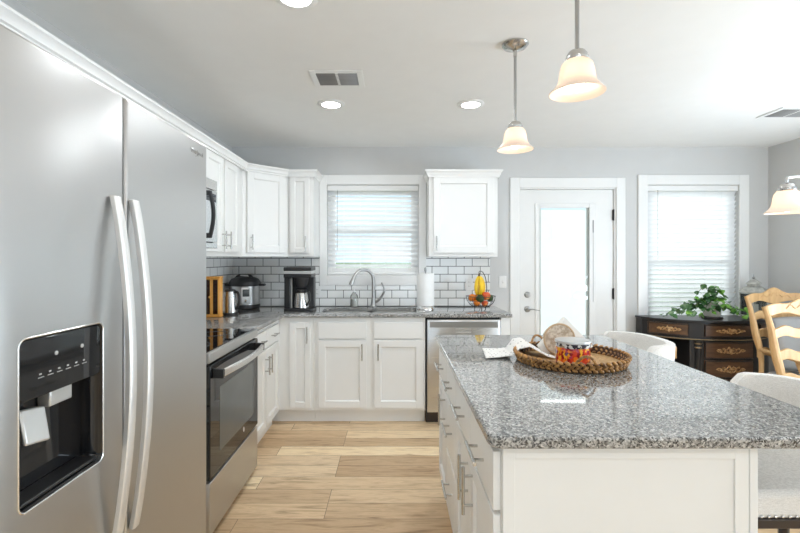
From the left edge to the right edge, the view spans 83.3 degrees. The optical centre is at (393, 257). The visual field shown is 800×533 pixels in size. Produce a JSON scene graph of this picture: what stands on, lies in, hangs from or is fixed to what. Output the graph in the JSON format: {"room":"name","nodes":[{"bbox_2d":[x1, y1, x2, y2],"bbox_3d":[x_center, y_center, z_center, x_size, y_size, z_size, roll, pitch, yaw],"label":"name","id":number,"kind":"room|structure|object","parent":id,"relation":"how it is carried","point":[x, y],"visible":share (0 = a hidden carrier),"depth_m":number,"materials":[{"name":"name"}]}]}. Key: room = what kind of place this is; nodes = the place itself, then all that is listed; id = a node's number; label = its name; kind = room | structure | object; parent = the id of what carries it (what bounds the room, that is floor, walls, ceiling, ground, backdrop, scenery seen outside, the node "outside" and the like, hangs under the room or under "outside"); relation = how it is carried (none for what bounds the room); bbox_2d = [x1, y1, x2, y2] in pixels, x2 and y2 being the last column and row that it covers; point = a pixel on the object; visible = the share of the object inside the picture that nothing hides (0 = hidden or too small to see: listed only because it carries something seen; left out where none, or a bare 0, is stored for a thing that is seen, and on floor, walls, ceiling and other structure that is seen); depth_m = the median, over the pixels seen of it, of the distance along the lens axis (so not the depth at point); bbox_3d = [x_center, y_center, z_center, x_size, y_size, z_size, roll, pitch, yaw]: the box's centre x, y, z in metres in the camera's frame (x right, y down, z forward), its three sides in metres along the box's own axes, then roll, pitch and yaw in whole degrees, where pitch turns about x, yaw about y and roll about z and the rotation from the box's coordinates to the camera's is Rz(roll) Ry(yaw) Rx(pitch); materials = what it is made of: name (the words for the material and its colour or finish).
{"room":"kitchen","nodes":[
{"label":"kitchen","id":0,"kind":"room"},
{"bbox_2d":[0,0,231,151],"bbox_3d":[-1.618,0.155,-1.435,0.120,2.440,11.530,0,0,0],"label":"wall","id":1,"kind":"structure","parent":0,"point":[16,5],"depth_m":2.37,"materials":[{"name":"paint"}]},
{"bbox_2d":[206,257,232,296],"bbox_3d":[-1.553,0.202,3.010,0.008,0.514,2.620,0,0,0],"label":"backsplash","id":2,"kind":"structure","parent":1,"relation":"attached to","point":[215,266],"depth_m":4.04,"materials":[{"name":"tile"}]},
{"bbox_2d":[206,148,241,256],"bbox_3d":[-1.376,-0.374,3.318,0.361,0.725,0.800,0,0,0],"label":"upper cabinet","id":3,"kind":"object","parent":1,"relation":"attached to","point":[228,177],"visible":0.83,"depth_m":3.32,"materials":[{"name":"white wood"}]},
{"bbox_2d":[242,169,287,256],"bbox_3d":[-1.252,-0.374,4.024,0.608,0.725,0.608,0,0,0],"label":"upper cabinet","id":4,"kind":"object","parent":1,"relation":"attached to","point":[264,196],"visible":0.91,"depth_m":3.85,"materials":[{"name":"white wood"}]},
{"bbox_3d":[-1.395,-0.619,2.531,0.323,0.237,0.767,0,0,0],"label":"upper cabinet","id":5,"kind":"object","parent":1,"relation":"attached to","visible":0},
{"bbox_2d":[206,177,216,247],"bbox_3d":[-1.309,-0.278,2.531,0.476,0.431,0.758,0,0,0],"label":"microwave","id":6,"kind":"object","parent":5,"relation":"attached to","point":[211,185],"visible":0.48,"depth_m":2.77,"materials":[{"name":"silver metal"}]},
{"bbox_2d":[17,0,799,146],"bbox_3d":[1.021,-1.115,-1.435,5.398,0.100,11.770,0,0,0],"label":"ceiling","id":7,"kind":"structure","parent":0,"point":[674,73],"depth_m":2.49,"materials":[{"name":"paint"}]},
{"bbox_2d":[275,0,317,9],"bbox_3d":[-0.400,-1.060,1.830,0.184,0.010,0.184,0,0,0],"label":"recessed light","id":8,"kind":"object","parent":7,"relation":"in","point":[292,4],"visible":1,"depth_m":1.87,"materials":[{"name":"white plastic"}]},
{"bbox_2d":[318,99,343,108],"bbox_3d":[-0.435,-1.060,3.110,0.184,0.010,0.184,0,0,0],"label":"recessed light","id":9,"kind":"object","parent":7,"relation":"in","point":[327,103],"visible":1,"depth_m":3.10,"materials":[{"name":"white plastic"}]},
{"bbox_2d":[308,70,364,86],"bbox_3d":[-0.333,-1.060,2.667,0.305,0.009,0.245,0,0,0],"label":"ceiling vent","id":10,"kind":"object","parent":7,"relation":"in","point":[321,78],"visible":1,"depth_m":2.65,"materials":[{"name":"grey plastic"}]},
{"bbox_2d":[457,99,483,108],"bbox_3d":[0.530,-1.060,3.110,0.184,0.010,0.184,0,0,0],"label":"recessed light","id":11,"kind":"object","parent":7,"relation":"in","point":[471,103],"visible":1,"depth_m":3.10,"materials":[{"name":"white plastic"}]},
{"bbox_2d":[497,38,533,153],"bbox_3d":[0.603,-0.801,2.240,0.178,0.527,0.178,0,0,0],"label":"pendant light","id":12,"kind":"object","parent":7,"relation":"hanging from","point":[515,141],"visible":1,"depth_m":2.21,"materials":[{"name":"nickel"},{"name":"frosted white glass"}]},
{"bbox_2d":[548,0,606,102],"bbox_3d":[0.600,-0.802,1.475,0.178,0.525,0.178,0,0,0],"label":"pendant light","id":13,"kind":"object","parent":7,"relation":"hanging from","point":[578,81],"visible":1,"depth_m":1.46,"materials":[{"name":"nickel"},{"name":"frosted white glass"}]},
{"bbox_2d":[756,107,799,117],"bbox_3d":[2.920,-1.060,3.290,0.360,0.009,0.240,0,0,0],"label":"ceiling vent","id":14,"kind":"object","parent":7,"relation":"in","point":[784,112],"visible":1,"depth_m":3.29,"materials":[{"name":"grey plastic"}]},
{"bbox_2d":[763,175,799,214],"bbox_3d":[2.191,-0.637,2.100,0.887,0.855,0.997,0,0,0],"label":"chandelier","id":15,"kind":"object","parent":7,"relation":"hanging from","point":[786,200],"visible":1,"depth_m":2.07,"materials":[{"name":"beige glass"}]},
{"bbox_2d":[232,147,767,331],"bbox_3d":[1.021,0.155,4.390,5.398,2.440,0.120,0,0,0],"label":"wall","id":16,"kind":"structure","parent":0,"point":[628,163],"depth_m":4.33,"materials":[{"name":"paint"}]},
{"bbox_2d":[288,177,318,256],"bbox_3d":[-0.832,-0.374,4.148,0.229,0.725,0.361,0,0,0],"label":"upper cabinet","id":17,"kind":"object","parent":16,"relation":"attached to","point":[303,192],"visible":0.97,"depth_m":4.02,"materials":[{"name":"white wood"}]},
{"bbox_2d":[0,1,322,182],"bbox_3d":[-0.956,-0.751,2.552,0.553,0.062,3.554,0,0,0],"label":"crown molding","id":18,"kind":"structure","parent":17,"relation":"attached to","point":[10,18],"depth_m":1.96,"materials":[{"name":"white wood"}]},
{"bbox_2d":[316,286,320,297],"bbox_3d":[-0.737,0.325,4.318,0.070,0.115,0.006,0,0,0],"label":"power outlet","id":19,"kind":"object","parent":16,"relation":"attached to","point":[318,288],"visible":0.58,"depth_m":4.32,"materials":[{"name":"white plastic"}]},
{"bbox_2d":[233,257,489,305],"bbox_3d":[-0.314,0.224,4.325,2.472,0.470,0.008,0,0,0],"label":"backsplash","id":20,"kind":"structure","parent":16,"relation":"attached to","point":[450,273],"depth_m":4.32,"materials":[{"name":"tile"}]},
{"bbox_2d":[319,175,425,284],"bbox_3d":[-0.203,-0.269,4.321,1.024,1.059,0.018,0,0,0],"label":"trim","id":21,"kind":"structure","parent":16,"relation":"attached to","point":[324,279],"depth_m":4.31,"materials":[{"name":"white wood"}]},
{"bbox_2d":[328,195,417,271],"bbox_3d":[-0.203,-0.269,4.423,0.882,0.867,0.050,0,0,0],"label":"window","id":22,"kind":"structure","parent":16,"relation":"in","point":[330,269],"depth_m":4.40,"materials":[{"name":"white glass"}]},
{"bbox_2d":[327,185,417,274],"bbox_3d":[-0.203,-0.270,4.356,0.876,0.861,0.073,0,0,0],"label":"window blind","id":23,"kind":"object","parent":22,"relation":"attached to","point":[333,190],"visible":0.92,"depth_m":4.37,"materials":[{"name":"white plastic"}]},
{"bbox_2d":[427,177,497,256],"bbox_3d":[0.620,-0.374,4.148,0.613,0.725,0.361,0,0,0],"label":"upper cabinet","id":24,"kind":"object","parent":16,"relation":"attached to","point":[462,212],"visible":0.99,"depth_m":4.02,"materials":[{"name":"white wood"}]},
{"bbox_2d":[423,169,502,182],"bbox_3d":[0.620,-0.751,4.148,0.688,0.062,0.362,0,0,0],"label":"crown molding","id":25,"kind":"structure","parent":24,"relation":"attached to","point":[428,173],"depth_m":3.98,"materials":[{"name":"white wood"}]},
{"bbox_2d":[466,278,472,289],"bbox_3d":[0.722,0.253,4.318,0.070,0.115,0.006,0,0,0],"label":"power outlet","id":26,"kind":"object","parent":16,"relation":"attached to","point":[469,281],"visible":1,"depth_m":4.32,"materials":[{"name":"white plastic"}]},
{"bbox_2d":[499,276,505,287],"bbox_3d":[1.046,0.230,4.322,0.070,0.115,0.016,0,0,0],"label":"light switch","id":27,"kind":"object","parent":16,"relation":"attached to","point":[502,279],"visible":1,"depth_m":4.33,"materials":[{"name":"white plastic"}]},
{"bbox_2d":[519,188,615,334],"bbox_3d":[1.667,0.350,4.370,0.935,2.050,0.158,0,0,0],"label":"door","id":28,"kind":"structure","parent":16,"relation":"in","point":[567,258],"depth_m":4.35,"materials":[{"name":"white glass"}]},
{"bbox_2d":[510,178,625,334],"bbox_3d":[1.667,0.302,4.321,1.105,2.146,0.018,0,0,0],"label":"trim","id":29,"kind":"structure","parent":16,"relation":"attached to","point":[619,184],"depth_m":4.31,"materials":[{"name":"white wood"}]},
{"bbox_2d":[648,269,732,306],"bbox_3d":[2.874,0.026,4.423,0.882,1.457,0.050,0,0,0],"label":"window","id":30,"kind":"structure","parent":16,"relation":"in","point":[648,269],"depth_m":4.40,"materials":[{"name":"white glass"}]},
{"bbox_2d":[648,185,737,314],"bbox_3d":[2.874,0.025,4.356,0.876,1.451,0.073,0,0,0],"label":"window blind","id":31,"kind":"object","parent":16,"relation":"attached to","point":[690,226],"visible":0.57,"depth_m":4.37,"materials":[{"name":"white plastic"}]},
{"bbox_2d":[638,175,748,314],"bbox_3d":[2.874,0.026,4.321,1.062,1.649,0.018,0,0,0],"label":"trim","id":32,"kind":"structure","parent":16,"relation":"attached to","point":[644,181],"depth_m":4.31,"materials":[{"name":"white wood"}]},
{"bbox_2d":[213,408,799,532],"bbox_3d":[1.021,1.425,-1.435,5.398,0.100,11.770,0,0,0],"label":"floor","id":33,"kind":"structure","parent":0,"point":[308,476],"depth_m":2.74,"materials":[{"name":"brown wood"}]},
{"bbox_2d":[0,24,205,532],"bbox_3d":[-1.093,0.473,1.232,0.903,1.803,0.904,0,0,0],"label":"refrigerator","id":34,"kind":"object","parent":33,"relation":"on","point":[103,199],"visible":1,"depth_m":1.07,"materials":[{"name":"grey metal"}]},
{"bbox_2d":[206,329,263,532],"bbox_3d":[-1.173,0.850,2.531,0.744,1.050,0.762,0,0,0],"label":"range","id":35,"kind":"object","parent":33,"relation":"on","point":[231,354],"visible":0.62,"depth_m":2.42,"materials":[{"name":"grey metal"}]},
{"bbox_2d":[206,329,252,352],"bbox_3d":[-1.225,0.465,2.531,0.640,0.020,0.762,0,0,0],"label":"cooktop","id":36,"kind":"object","parent":35,"relation":"in","point":[216,339],"depth_m":2.61,"materials":[{"name":"black glass"}]},
{"bbox_2d":[255,320,279,443],"bbox_3d":[-1.223,0.933,3.318,0.666,0.884,0.797,0,0,0],"label":"base cabinet","id":37,"kind":"object","parent":33,"relation":"on","point":[268,359],"visible":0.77,"depth_m":3.32,"materials":[{"name":"white wood"}]},
{"bbox_2d":[206,306,511,330],"bbox_3d":[-0.292,0.475,3.622,2.529,0.030,1.414,0,0,0],"label":"countertop","id":38,"kind":"structure","parent":37,"relation":"on","point":[258,318],"depth_m":3.69,"materials":[{"name":"stone"}]},
{"bbox_2d":[206,276,222,317],"bbox_3d":[-1.405,0.301,3.487,0.128,0.316,0.095,0,0,0],"label":"wooden box","id":39,"kind":"object","parent":38,"relation":"on","point":[214,284],"visible":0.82,"depth_m":3.46,"materials":[{"name":"orange wood"}]},
{"bbox_2d":[223,287,239,315],"bbox_3d":[-1.316,0.347,3.632,0.144,0.226,0.131,0,0,-19],"label":"electric kettle","id":40,"kind":"object","parent":38,"relation":"on","point":[230,303],"visible":0.96,"depth_m":3.59,"materials":[{"name":"silver metal"}]},
{"bbox_2d":[225,274,265,308],"bbox_3d":[-1.372,0.302,4.145,0.313,0.314,0.283,0,0,41],"label":"pressure cooker","id":41,"kind":"object","parent":38,"relation":"on","point":[248,286],"visible":0.91,"depth_m":4.04,"materials":[{"name":"black plastic"}]},
{"bbox_2d":[283,267,316,310],"bbox_3d":[-0.825,0.269,3.976,0.250,0.380,0.228,0,0,0],"label":"coffee maker","id":42,"kind":"object","parent":38,"relation":"on","point":[295,278],"visible":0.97,"depth_m":3.89,"materials":[{"name":"black plastic"}]},
{"bbox_2d":[294,278,308,287],"bbox_3d":[-0.812,0.217,3.937,0.132,0.092,0.132,0,0,0],"label":"basket","id":43,"kind":"object","parent":42,"relation":"on","point":[298,282],"depth_m":3.89,"materials":[{"name":"black plastic"}]},
{"bbox_2d":[294,289,310,308],"bbox_3d":[-0.793,0.354,3.930,0.160,0.164,0.137,0,0,0],"label":"coffee carafe","id":44,"kind":"object","parent":42,"relation":"on","point":[301,301],"visible":1,"depth_m":3.88,"materials":[{"name":"silver metal"}]},
{"bbox_2d":[350,286,357,306],"bbox_3d":[-0.375,0.361,4.235,0.074,0.196,0.074,0,0,-30],"label":"soap dispenser","id":45,"kind":"object","parent":38,"relation":"on","point":[353,302],"visible":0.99,"depth_m":4.21,"materials":[{"name":"clear plastic"}]},
{"bbox_2d":[349,268,384,306],"bbox_3d":[-0.259,0.278,4.206,0.349,0.364,0.096,0,0,-21],"label":"kitchen faucet","id":46,"kind":"object","parent":38,"relation":"on","point":[373,301],"visible":1,"depth_m":4.22,"materials":[{"name":"silver metal"}]},
{"bbox_2d":[327,311,413,311],"bbox_3d":[-0.215,0.586,3.993,0.808,0.189,0.377,0,0,0],"label":"sink","id":47,"kind":"object","parent":38,"relation":"in","point":[327,311],"visible":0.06,"depth_m":4.18,"materials":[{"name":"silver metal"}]},
{"bbox_2d":[416,267,434,309],"bbox_3d":[0.285,0.271,4.060,0.164,0.376,0.164,0,0,0],"label":"paper towel holder","id":48,"kind":"object","parent":38,"relation":"on","point":[425,281],"visible":1,"depth_m":3.99,"materials":[{"name":"white paper"}]},
{"bbox_2d":[466,271,495,309],"bbox_3d":[0.785,0.289,4.075,0.268,0.344,0.268,0,0,0],"label":"fruit basket","id":49,"kind":"object","parent":38,"relation":"on","point":[468,296],"visible":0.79,"depth_m":4.02,"materials":[{"name":"black metal"}]},
{"bbox_2d":[469,294,475,300],"bbox_3d":[0.707,0.357,4.061,0.072,0.070,0.071,0,0,0],"label":"orange","id":50,"kind":"object","parent":49,"relation":"in","point":[473,296],"visible":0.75,"depth_m":4.04,"materials":[{"name":"orange food"}]},
{"bbox_2d":[474,273,485,294],"bbox_3d":[0.774,0.237,4.053,0.084,0.196,0.087,0,0,31],"label":"banana bunch","id":51,"kind":"object","parent":49,"relation":"hanging from","point":[479,286],"visible":0.97,"depth_m":4.03,"materials":[{"name":"yellow food"}]},
{"bbox_2d":[476,294,483,302],"bbox_3d":[0.767,0.363,4.013,0.074,0.078,0.075,0,0,0],"label":"avocado","id":52,"kind":"object","parent":49,"relation":"in","point":[480,300],"visible":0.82,"depth_m":3.99,"materials":[{"name":"green food"}]},
{"bbox_2d":[466,297,494,306],"bbox_3d":[0.785,0.393,4.075,0.263,0.096,0.263,0,0,0],"label":"wire bowl","id":53,"kind":"object","parent":49,"relation":"on","point":[487,305],"depth_m":3.99,"materials":[{"name":"black metal"}]},
{"bbox_2d":[482,292,489,299],"bbox_3d":[0.825,0.337,4.050,0.086,0.083,0.085,0,0,0],"label":"apple","id":54,"kind":"object","parent":49,"relation":"in","point":[485,294],"visible":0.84,"depth_m":4.02,"materials":[{"name":"red food"}]},
{"bbox_2d":[272,318,315,420],"bbox_3d":[-1.109,0.933,3.995,0.894,0.884,0.666,0,0,0],"label":"base cabinet","id":55,"kind":"object","parent":33,"relation":"on","point":[296,336],"visible":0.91,"depth_m":3.72,"materials":[{"name":"white wood"}]},
{"bbox_2d":[314,311,424,420],"bbox_3d":[-0.201,0.933,3.995,0.918,0.884,0.666,0,0,0],"label":"base cabinet","id":56,"kind":"object","parent":33,"relation":"on","point":[366,369],"visible":0.98,"depth_m":3.71,"materials":[{"name":"white wood"}]},
{"bbox_2d":[434,348,446,491],"bbox_3d":[0.580,0.933,2.470,0.706,0.884,0.358,0,0,0],"label":"base cabinet","id":57,"kind":"object","parent":33,"relation":"on","point":[442,362],"visible":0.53,"depth_m":2.51,"materials":[{"name":"white wood"}]},
{"bbox_2d":[441,362,455,532],"bbox_3d":[0.580,0.933,2.109,0.706,0.884,0.360,0,0,0],"label":"base cabinet","id":58,"kind":"object","parent":33,"relation":"on","point":[450,433],"visible":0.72,"depth_m":2.07,"materials":[{"name":"white wood"}]},
{"bbox_2d":[425,318,499,421],"bbox_3d":[0.570,0.935,4.005,0.608,0.880,0.630,0,0,0],"label":"dishwasher","id":59,"kind":"object","parent":33,"relation":"on","point":[434,327],"visible":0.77,"depth_m":3.69,"materials":[{"name":"stainless steel"},{"name":"black plastic"},{"name":"dark nickel"}]},
{"bbox_2d":[500,318,509,334],"bbox_3d":[0.917,0.933,4.015,0.078,0.884,0.626,0,0,0],"label":"cabinet end panel","id":60,"kind":"object","parent":33,"relation":"on","point":[504,322],"visible":0.1,"depth_m":3.71,"materials":[{"name":"white wood"}]},
{"bbox_2d":[450,382,748,532],"bbox_3d":[0.580,0.933,1.553,0.706,0.884,0.747,0,0,0],"label":"base cabinet","id":61,"kind":"object","parent":33,"relation":"on","point":[478,463],"depth_m":1.19,"materials":[{"name":"white wood"}]},
{"bbox_2d":[436,335,799,448],"bbox_3d":[0.749,0.475,1.923,1.007,0.030,1.545,0,0,0],"label":"countertop","id":62,"kind":"structure","parent":61,"relation":"on","point":[657,402],"depth_m":1.41,"materials":[{"name":"stone"}]},
{"bbox_2d":[513,334,631,373],"bbox_3d":[0.780,0.419,1.992,0.487,0.081,0.496,0,0,0],"label":"woven tray","id":63,"kind":"object","parent":62,"relation":"on","point":[605,359],"visible":0.69,"depth_m":1.86,"materials":[{"name":"wicker"}]},
{"bbox_2d":[483,337,554,357],"bbox_3d":[0.579,0.422,2.118,0.313,0.069,0.218,0,0,10],"label":"napkin","id":64,"kind":"object","parent":63,"relation":"on","point":[520,343],"visible":0.97,"depth_m":2.11,"materials":[{"name":"fabric"}]},
{"bbox_2d":[542,323,574,354],"bbox_3d":[0.765,0.376,2.112,0.149,0.149,0.070,0,0,0],"label":"napkin holder","id":65,"kind":"object","parent":63,"relation":"on","point":[556,330],"visible":0.66,"depth_m":2.08,"materials":[{"name":"ceramic"}]},
{"bbox_2d":[537,317,592,352],"bbox_3d":[0.801,0.359,2.110,0.256,0.167,0.031,0,0,0],"label":"napkin stack","id":66,"kind":"object","parent":65,"relation":"in","point":[541,346],"visible":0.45,"depth_m":2.09,"materials":[{"name":"paper"}]},
{"bbox_2d":[555,337,590,363],"bbox_3d":[0.765,0.398,1.925,0.146,0.104,0.146,0,0,0],"label":"candle jar","id":67,"kind":"object","parent":63,"relation":"on","point":[569,349],"visible":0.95,"depth_m":1.87,"materials":[{"name":"multicoloured glass"}]},
{"bbox_2d":[603,331,674,360],"bbox_3d":[1.253,0.916,2.575,0.562,0.918,0.548,0,0,0],"label":"bar stool","id":68,"kind":"object","parent":33,"relation":"on","point":[661,347],"visible":0.08,"depth_m":2.64,"materials":[{"name":"white fabric"}]},
{"bbox_2d":[635,315,768,381],"bbox_3d":[2.908,0.960,4.091,1.209,0.830,0.427,0,0,0],"label":"desk","id":69,"kind":"object","parent":33,"relation":"on","point":[724,348],"visible":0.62,"depth_m":3.91,"materials":[{"name":"black paint"}]},
{"bbox_2d":[659,284,748,319],"bbox_3d":[2.762,0.390,4.039,0.784,0.310,0.278,0,0,0],"label":"ivy","id":70,"kind":"object","parent":69,"relation":"on","point":[711,305],"visible":1,"depth_m":4.02,"materials":[{"name":"green plant"}]},
{"bbox_2d":[702,301,723,316],"bbox_3d":[2.885,0.458,4.085,0.176,0.138,0.176,0,0,0],"label":"pot","id":71,"kind":"object","parent":69,"relation":"on","point":[709,304],"depth_m":4.02,"materials":[{"name":"ceramic"}]},
{"bbox_2d":[738,274,768,317],"bbox_3d":[3.305,0.344,4.135,0.234,0.400,0.234,0,0,36],"label":"lantern","id":72,"kind":"object","parent":69,"relation":"on","point":[753,285],"visible":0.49,"depth_m":4.11,"materials":[{"name":"grey metal"}]},
{"bbox_2d":[753,304,758,312],"bbox_3d":[3.305,0.474,4.135,0.070,0.100,0.070,0,0,0],"label":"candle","id":73,"kind":"object","parent":72,"relation":"on","point":[755,306],"depth_m":4.10,"materials":[{"name":"wax"}]},
{"bbox_2d":[749,449,757,532],"bbox_3d":[0.944,0.933,1.915,0.022,0.884,1.470,0,0,0],"label":"panel","id":74,"kind":"object","parent":33,"relation":"on","point":[753,453],"visible":0.02,"depth_m":1.18,"materials":[{"name":"white wood"}]},
{"bbox_2d":[730,372,799,532],"bbox_3d":[1.300,0.916,1.545,0.562,0.918,0.548,0,0,0],"label":"bar stool","id":75,"kind":"object","parent":33,"relation":"on","point":[778,469],"visible":0.2,"depth_m":1.44,"materials":[{"name":"fabric"}]},
{"bbox_2d":[744,287,799,374],"bbox_3d":[3.094,0.812,3.369,0.609,1.146,0.586,0,0,-3],"label":"chair","id":76,"kind":"object","parent":33,"relation":"on","point":[771,295],"visible":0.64,"depth_m":3.58,"materials":[{"name":"brown wood"}]},
{"bbox_2d":[772,316,799,370],"bbox_3d":[3.100,0.655,3.455,0.380,0.401,0.156,0,0,-5],"label":"cushion","id":77,"kind":"object","parent":76,"relation":"on","point":[784,342],"visible":0.48,"depth_m":3.41,"materials":[{"name":"grey fabric"}]},
{"bbox_2d":[761,298,799,377],"bbox_3d":[2.548,0.812,2.544,0.547,1.146,0.586,0,0,8],"label":"chair","id":78,"kind":"object","parent":33,"relation":"on","point":[777,355],"visible":0.66,"depth_m":2.79,"materials":[{"name":"brown wood"}]},
{"bbox_2d":[768,138,799,371],"bbox_3d":[3.660,0.155,-1.435,0.120,2.440,11.530,0,0,0],"label":"wall","id":79,"kind":"structure","parent":0,"point":[783,158],"depth_m":4.16,"materials":[{"name":"paint"}]},
{"label":"outside","id":80,"kind":"structure","parent":0,"visible":0},
{"bbox_2d":[336,263,723,306],"bbox_3d":[0.000,1.700,82.300,120.000,0.050,155.400,0,0,0],"label":"ground","id":81,"kind":"structure","parent":80,"point":[336,263],"depth_m":65.55,"materials":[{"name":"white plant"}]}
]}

